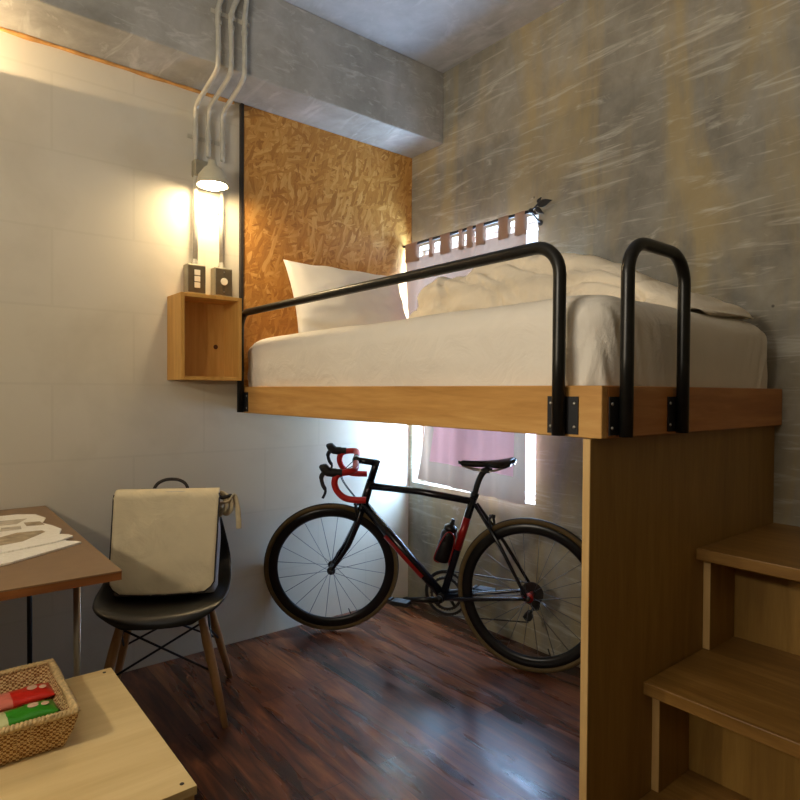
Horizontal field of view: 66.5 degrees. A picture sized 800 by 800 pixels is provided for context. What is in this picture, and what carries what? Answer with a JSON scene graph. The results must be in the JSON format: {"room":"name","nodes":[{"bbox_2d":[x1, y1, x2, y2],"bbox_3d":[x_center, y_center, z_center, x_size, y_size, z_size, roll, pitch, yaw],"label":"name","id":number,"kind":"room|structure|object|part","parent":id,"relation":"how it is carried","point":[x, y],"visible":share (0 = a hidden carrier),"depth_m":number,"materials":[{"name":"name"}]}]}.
{"room":"studio apartment","nodes":[
{"label":"studio apartment","id":0,"kind":"room"},
{"bbox_2d":[0,31,408,678],"bbox_3d":[-1.639,-0.315,2.362,4.600,2.978,0.200,0,1,-39],"label":"wall","id":1,"kind":"structure","parent":0,"point":[96,158],"depth_m":2.60,"materials":[{"name":"white paint"}]},
{"bbox_2d":[0,27,234,103],"bbox_3d":[-1.989,-1.403,1.921,3.090,0.023,0.023,0,1,-39],"label":"trim","id":2,"kind":"structure","parent":1,"relation":"attached to","point":[15,33],"depth_m":2.53,"materials":[{"name":"orange plastic"}]},
{"bbox_2d":[183,259,205,293],"bbox_3d":[-0.929,-0.558,2.763,0.086,0.159,0.062,0,1,-39],"label":"switch box","id":3,"kind":"object","parent":1,"relation":"attached to","point":[194,275],"visible":0.96,"depth_m":2.74,"materials":[{"name":"grey plastic"}]},
{"bbox_3d":[-0.914,-0.545,2.745,0.078,0.121,0.005,0,1,-39],"label":"plate","id":4,"kind":"part","parent":3,"relation":"part of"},
{"bbox_2d":[167,292,241,380],"bbox_3d":[-0.876,-0.274,2.736,0.274,0.372,0.177,0,1,-39],"label":"box shelf","id":5,"kind":"object","parent":1,"relation":"attached to","point":[204,331],"visible":1,"depth_m":2.77,"materials":[{"name":"brown wood"}]},
{"bbox_2d":[187,0,223,260],"bbox_3d":[-0.841,-1.215,2.665,0.074,1.170,0.305,0,1,-39],"label":"conduit","id":6,"kind":"object","parent":1,"relation":"attached to","point":[217,11],"visible":0.99,"depth_m":2.75,"materials":[{"name":"grey metal"}]},
{"bbox_2d":[192,159,227,190],"bbox_3d":[-0.851,-1.013,2.732,0.137,0.148,0.192,0,1,-39],"label":"wall lamp","id":7,"kind":"object","parent":1,"relation":"attached to","point":[211,177],"visible":1,"depth_m":2.68,"materials":[{"name":"white metal"}]},
{"bbox_3d":[-0.834,-0.956,2.712,0.117,0.035,0.117,0,1,-39],"label":"bulb","id":8,"kind":"part","parent":7,"relation":"part of","materials":[{"name":"white glass"}]},
{"bbox_2d":[214,190,224,262],"bbox_3d":[-0.836,-0.832,2.848,0.056,0.400,0.038,0,1,-39],"label":"conduit","id":9,"kind":"object","parent":1,"relation":"attached to","point":[221,213],"visible":0.89,"depth_m":2.83,"materials":[{"name":"grey metal"}]},
{"bbox_2d":[200,0,239,158],"bbox_3d":[-0.791,-1.455,2.700,0.084,0.690,0.305,0,1,-39],"label":"conduit","id":10,"kind":"object","parent":1,"relation":"attached to","point":[230,16],"visible":1,"depth_m":2.61,"materials":[{"name":"grey metal"}]},
{"bbox_2d":[0,0,442,157],"bbox_3d":[-1.480,-1.604,2.158,4.200,0.391,0.278,0,1,-39],"label":"beam","id":11,"kind":"structure","parent":1,"relation":"attached to","point":[304,67],"depth_m":2.75,"materials":[{"name":"concrete"}]},
{"bbox_2d":[211,263,231,296],"bbox_3d":[-0.830,-0.559,2.843,0.086,0.159,0.061,0,1,-39],"label":"outlet box","id":12,"kind":"object","parent":1,"relation":"attached to","point":[221,277],"visible":0.88,"depth_m":2.82,"materials":[{"name":"grey plastic"}]},
{"bbox_3d":[-0.815,-0.545,2.825,0.078,0.121,0.005,0,1,-39],"label":"plate","id":13,"kind":"part","parent":12,"relation":"part of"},
{"bbox_2d":[221,278,227,284],"bbox_3d":[-0.812,-0.547,2.821,0.034,0.034,0.004,0,1,-39],"label":"socket","id":14,"kind":"object","parent":12,"relation":"attached to","point":[224,281],"depth_m":2.82,"materials":[{"name":"beige plastic"}]},
{"bbox_2d":[214,0,249,161],"bbox_3d":[-0.751,-1.455,2.733,0.056,0.690,0.306,0,1,-36],"label":"conduit","id":15,"kind":"object","parent":1,"relation":"attached to","point":[244,22],"visible":1,"depth_m":2.64,"materials":[{"name":"grey metal"}]},
{"bbox_2d":[239,103,411,386],"bbox_3d":[-0.351,-0.685,3.255,1.068,1.460,0.019,0,1,-39],"label":"headboard panel","id":16,"kind":"object","parent":1,"relation":"attached to","point":[310,195],"visible":0.54,"depth_m":3.13,"materials":[{"name":"brown wood"}]},
{"bbox_2d":[120,596,580,799],"bbox_3d":[-0.014,1.265,0.364,4.600,0.100,5.400,0,1,-39],"label":"floor","id":17,"kind":"structure","parent":0,"point":[401,703],"depth_m":2.29,"materials":[{"name":"red wood"}]},
{"bbox_2d":[0,506,121,676],"bbox_3d":[-1.396,0.807,1.723,0.864,0.757,1.105,0,1,-39],"label":"desk","id":18,"kind":"object","parent":17,"relation":"on","point":[75,567],"visible":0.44,"depth_m":1.60,"materials":[{"name":"brown laminate"}]},
{"bbox_3d":[-1.414,0.800,2.329,0.019,0.712,0.018,0,1,-39],"label":"leg","id":19,"kind":"part","parent":18,"relation":"part of","materials":[{"name":"black metal"}]},
{"bbox_2d":[0,540,80,565],"bbox_3d":[-1.190,0.427,1.681,0.547,0.006,0.515,0,1,-39],"label":"newspaper","id":20,"kind":"object","parent":18,"relation":"on","point":[20,555],"visible":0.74,"depth_m":1.70,"materials":[{"name":"white paper"}]},
{"bbox_2d":[0,514,72,553],"bbox_3d":[-1.324,0.417,1.841,0.539,0.005,0.602,0,1,-39],"label":"newspaper","id":21,"kind":"object","parent":20,"relation":"on","point":[17,531],"visible":1,"depth_m":1.90,"materials":[{"name":"white paper"}]},
{"bbox_2d":[0,526,20,531],"bbox_3d":[-1.252,0.413,1.961,0.063,0.001,0.058,0,1,-39],"label":"picture","id":22,"kind":"object","parent":21,"relation":"on","point":[7,528],"depth_m":1.96},
{"bbox_2d":[0,519,24,525],"bbox_3d":[-1.325,0.412,2.046,0.136,0.001,0.088,0,1,-39],"label":"picture","id":23,"kind":"object","parent":21,"relation":"on","point":[7,522],"depth_m":2.05},
{"bbox_2d":[0,530,44,545],"bbox_3d":[-1.163,0.416,1.835,0.099,0.001,0.208,0,1,-2],"label":"picture","id":24,"kind":"object","parent":21,"relation":"on","point":[29,536],"depth_m":1.84},
{"bbox_2d":[24,521,44,525],"bbox_3d":[-1.221,0.413,2.036,0.050,0.001,0.078,0,1,-39],"label":"picture","id":25,"kind":"object","parent":21,"relation":"on","point":[27,523],"depth_m":2.04},
{"bbox_3d":[-0.889,0.813,1.680,0.019,0.712,0.018,0,1,-39],"label":"leg","id":26,"kind":"part","parent":18,"relation":"part of","materials":[{"name":"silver metal"}]},
{"bbox_2d":[0,668,196,799],"bbox_3d":[-0.842,0.971,1.245,0.624,0.451,0.644,0,1,-39],"label":"side table","id":27,"kind":"object","parent":17,"relation":"on","point":[113,751],"visible":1,"depth_m":1.26,"materials":[{"name":"brown wood"}]},
{"bbox_2d":[0,658,80,765],"bbox_3d":[-0.936,0.700,1.305,0.401,0.088,0.317,0,1,-39],"label":"basket","id":28,"kind":"object","parent":27,"relation":"on","point":[25,739],"visible":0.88,"depth_m":1.30,"materials":[{"name":"beige wicker"}]},
{"bbox_3d":[-0.936,0.723,1.305,0.315,0.024,0.230,0,1,-39],"label":"tray","id":29,"kind":"object","parent":28,"relation":"in","visible":0},
{"bbox_2d":[0,682,55,711],"bbox_3d":[-0.893,0.694,1.419,0.150,0.029,0.080,0,1,-42],"label":"snack packet","id":30,"kind":"object","parent":29,"relation":"on","point":[13,699],"visible":0.98,"depth_m":1.42,"materials":[{"name":"red plastic"}]},
{"bbox_2d":[0,699,59,728],"bbox_3d":[-0.845,0.696,1.337,0.164,0.029,0.072,0,1,-43],"label":"snack packet","id":31,"kind":"object","parent":29,"relation":"on","point":[37,709],"visible":0.84,"depth_m":1.34,"materials":[{"name":"green plastic"}]},
{"bbox_2d":[92,517,232,728],"bbox_3d":[-0.896,0.782,2.349,0.476,0.804,0.553,0,1,-13],"label":"shell chair","id":32,"kind":"object","parent":17,"relation":"on","point":[126,614],"visible":0.54,"depth_m":2.21,"materials":[{"name":"black plastic"}]},
{"bbox_3d":[-1.034,0.984,2.147,0.035,0.402,0.143,1,1,35],"label":"leg","id":33,"kind":"part","parent":32,"relation":"part of","materials":[{"name":"brown wood"}]},
{"bbox_3d":[-1.105,0.979,2.442,0.171,0.404,0.034,1,1,36],"label":"leg","id":34,"kind":"part","parent":32,"relation":"part of","materials":[{"name":"brown wood"}]},
{"bbox_2d":[108,478,241,595],"bbox_3d":[-0.849,0.524,2.334,0.468,0.436,0.194,0,1,-9],"label":"satchel","id":35,"kind":"object","parent":32,"relation":"on","point":[164,541],"visible":0.97,"depth_m":2.28,"materials":[{"name":"beige fabric"}]},
{"bbox_3d":[-0.897,0.329,2.393,0.141,0.048,0.022,0,1,-9],"label":"handle","id":36,"kind":"part","parent":35,"relation":"part of","materials":[{"name":"black leather"}]},
{"bbox_3d":[-0.684,0.985,2.229,0.143,0.402,0.035,1,1,28],"label":"leg","id":37,"kind":"part","parent":32,"relation":"part of","materials":[{"name":"brown wood"}]},
{"bbox_3d":[-0.752,0.980,2.525,0.034,0.404,0.171,1,1,27],"label":"leg","id":38,"kind":"part","parent":32,"relation":"part of","materials":[{"name":"brown wood"}]},
{"bbox_2d":[264,443,581,673],"bbox_3d":[0.112,0.705,2.800,1.628,0.949,0.503,1,1,25],"label":"bicycle","id":39,"kind":"object","parent":17,"relation":"on","point":[362,513],"visible":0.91,"depth_m":2.79,"materials":[{"name":"black metal"}]},
{"bbox_3d":[-0.348,0.382,2.759,0.037,0.133,0.016,1,1,9],"label":"brake lever","id":40,"kind":"part","parent":39,"relation":"part of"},
{"bbox_3d":[-0.361,0.313,3.164,0.037,0.128,0.040,1,1,25],"label":"brake lever","id":41,"kind":"part","parent":39,"relation":"part of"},
{"bbox_2d":[319,464,341,476],"bbox_3d":[-0.313,0.318,2.757,0.106,0.060,0.044,0,1,-8],"label":"hood","id":42,"kind":"object","parent":39,"relation":"attached to","point":[325,469],"depth_m":2.74,"materials":[{"name":"black rubber"}]},
{"bbox_2d":[326,443,345,453],"bbox_3d":[-0.330,0.252,3.153,0.106,0.060,0.044,0,1,-8],"label":"hood","id":43,"kind":"object","parent":39,"relation":"attached to","point":[331,448],"depth_m":3.14,"materials":[{"name":"black rubber"}]},
{"bbox_3d":[-0.164,0.332,2.966,0.138,0.127,0.051,0,1,-7],"label":"stem","id":44,"kind":"part","parent":39,"relation":"part of","materials":[{"name":"black metal"}]},
{"bbox_3d":[0.186,0.660,2.830,0.858,0.540,0.140,1,1,25],"label":"frame","id":45,"kind":"part","parent":39,"relation":"part of","materials":[{"name":"black metal"}]},
{"bbox_2d":[435,519,456,563],"bbox_3d":[0.210,0.649,2.819,0.112,0.208,0.073,1,1,25],"label":"water bottle","id":46,"kind":"object","parent":39,"relation":"attached to","point":[443,553],"visible":0.95,"depth_m":2.79,"materials":[{"name":"black plastic"}]},
{"bbox_3d":[0.356,0.394,2.749,0.104,0.194,0.026,1,1,25],"label":"seat post","id":47,"kind":"part","parent":39,"relation":"part of","materials":[{"name":"black metal"}]},
{"bbox_3d":[0.371,0.911,2.795,0.559,0.220,0.012,1,1,25],"label":"chain","id":48,"kind":"part","parent":39,"relation":"part of","materials":[{"name":"metal"}]},
{"bbox_3d":[0.373,0.304,2.716,0.223,0.033,0.015,1,1,30],"label":"saddle rail","id":49,"kind":"part","parent":39,"relation":"part of","materials":[{"name":"silver metal"}]},
{"bbox_2d":[579,426,799,799],"bbox_3d":[1.042,0.649,1.504,1.112,1.112,0.663,0,1,-39],"label":"staircase","id":50,"kind":"structure","parent":17,"relation":"on","point":[690,671],"depth_m":1.59,"materials":[{"name":"brown wood"}]},
{"bbox_2d":[283,0,566,72],"bbox_3d":[0.006,-1.813,0.319,4.600,0.100,5.400,0,1,-39],"label":"ceiling","id":51,"kind":"structure","parent":0,"point":[440,35],"depth_m":2.90,"materials":[{"name":"concrete"}]},
{"bbox_2d":[408,0,799,667],"bbox_3d":[1.691,-0.283,1.713,0.160,2.978,5.000,0,1,-39],"label":"wall","id":52,"kind":"structure","parent":0,"point":[676,123],"depth_m":2.54,"materials":[{"name":"concrete"}]},
{"bbox_2d":[403,197,551,247],"bbox_3d":[0.369,-0.880,3.158,0.073,0.114,1.056,0,1,-39],"label":"curtain rod","id":53,"kind":"object","parent":52,"relation":"attached to","point":[540,203],"visible":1,"depth_m":2.85,"materials":[{"name":"metal"}]},
{"bbox_3d":[0.312,-0.883,3.191,0.015,0.015,0.932,0,1,-39],"label":"rod","id":54,"kind":"part","parent":53,"relation":"part of","materials":[{"name":"black metal"}]},
{"bbox_2d":[405,210,526,504],"bbox_3d":[0.212,-0.202,3.123,0.274,1.382,0.880,0,1,-39],"label":"curtain","id":55,"kind":"object","parent":53,"relation":"hanging from","point":[442,449],"visible":0.33,"depth_m":3.15,"materials":[{"name":"white fabric"}]},
{"bbox_3d":[0.328,-0.102,3.176,0.020,0.926,0.700,0,1,-39],"label":"panel","id":56,"kind":"part","parent":55,"relation":"part of","materials":[{"name":"pink fabric"}]},
{"bbox_2d":[424,221,537,500],"bbox_3d":[0.445,-0.196,3.301,0.040,1.376,0.907,0,1,-39],"label":"window","id":57,"kind":"structure","parent":52,"relation":"in","point":[531,227],"depth_m":3.10,"materials":[{"name":"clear glass"}]},
{"bbox_2d":[237,237,781,438],"bbox_3d":[0.261,-0.167,2.465,1.111,0.479,1.994,0,1,-39],"label":"bed","id":58,"kind":"object","parent":52,"relation":"attached to","point":[626,410],"visible":0.96,"depth_m":1.61,"materials":[{"name":"brown wood"}]},
{"bbox_3d":[-0.182,-0.167,2.155,0.032,0.476,1.822,0,1,-39],"label":"guard rail","id":59,"kind":"part","parent":58,"relation":"part of","materials":[{"name":"black metal"}]},
{"bbox_3d":[-0.147,0.013,2.161,0.024,0.123,1.959,0,1,-39],"label":"rail","id":60,"kind":"part","parent":58,"relation":"part of","materials":[{"name":"brown wood"}]},
{"bbox_2d":[248,295,767,388],"bbox_3d":[0.262,-0.144,2.501,1.058,0.286,1.944,0,1,-39],"label":"mattress","id":61,"kind":"object","parent":58,"relation":"on","point":[507,345],"visible":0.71,"depth_m":1.78,"materials":[{"name":"white fabric"}]},
{"bbox_2d":[283,259,406,332],"bbox_3d":[-0.235,-0.489,3.098,0.704,0.380,0.209,0,1,-39],"label":"pillow","id":62,"kind":"object","parent":61,"relation":"on","point":[383,304],"visible":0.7,"depth_m":2.97,"materials":[{"name":"white fabric"}]},
{"bbox_2d":[409,253,753,319],"bbox_3d":[0.599,-0.426,2.427,0.458,0.322,1.363,0,1,-39],"label":"quilt","id":63,"kind":"object","parent":61,"relation":"on","point":[530,278],"visible":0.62,"depth_m":2.28,"materials":[{"name":"beige fabric"}]},
{"bbox_3d":[0.634,-0.152,1.505,0.302,0.476,0.032,0,1,-39],"label":"grab rail","id":64,"kind":"part","parent":58,"relation":"part of","materials":[{"name":"black metal"}]},
{"bbox_3d":[0.880,0.026,1.747,1.052,0.123,0.024,0,1,-39],"label":"rail","id":65,"kind":"part","parent":58,"relation":"part of","materials":[{"name":"brown wood"}]}
]}

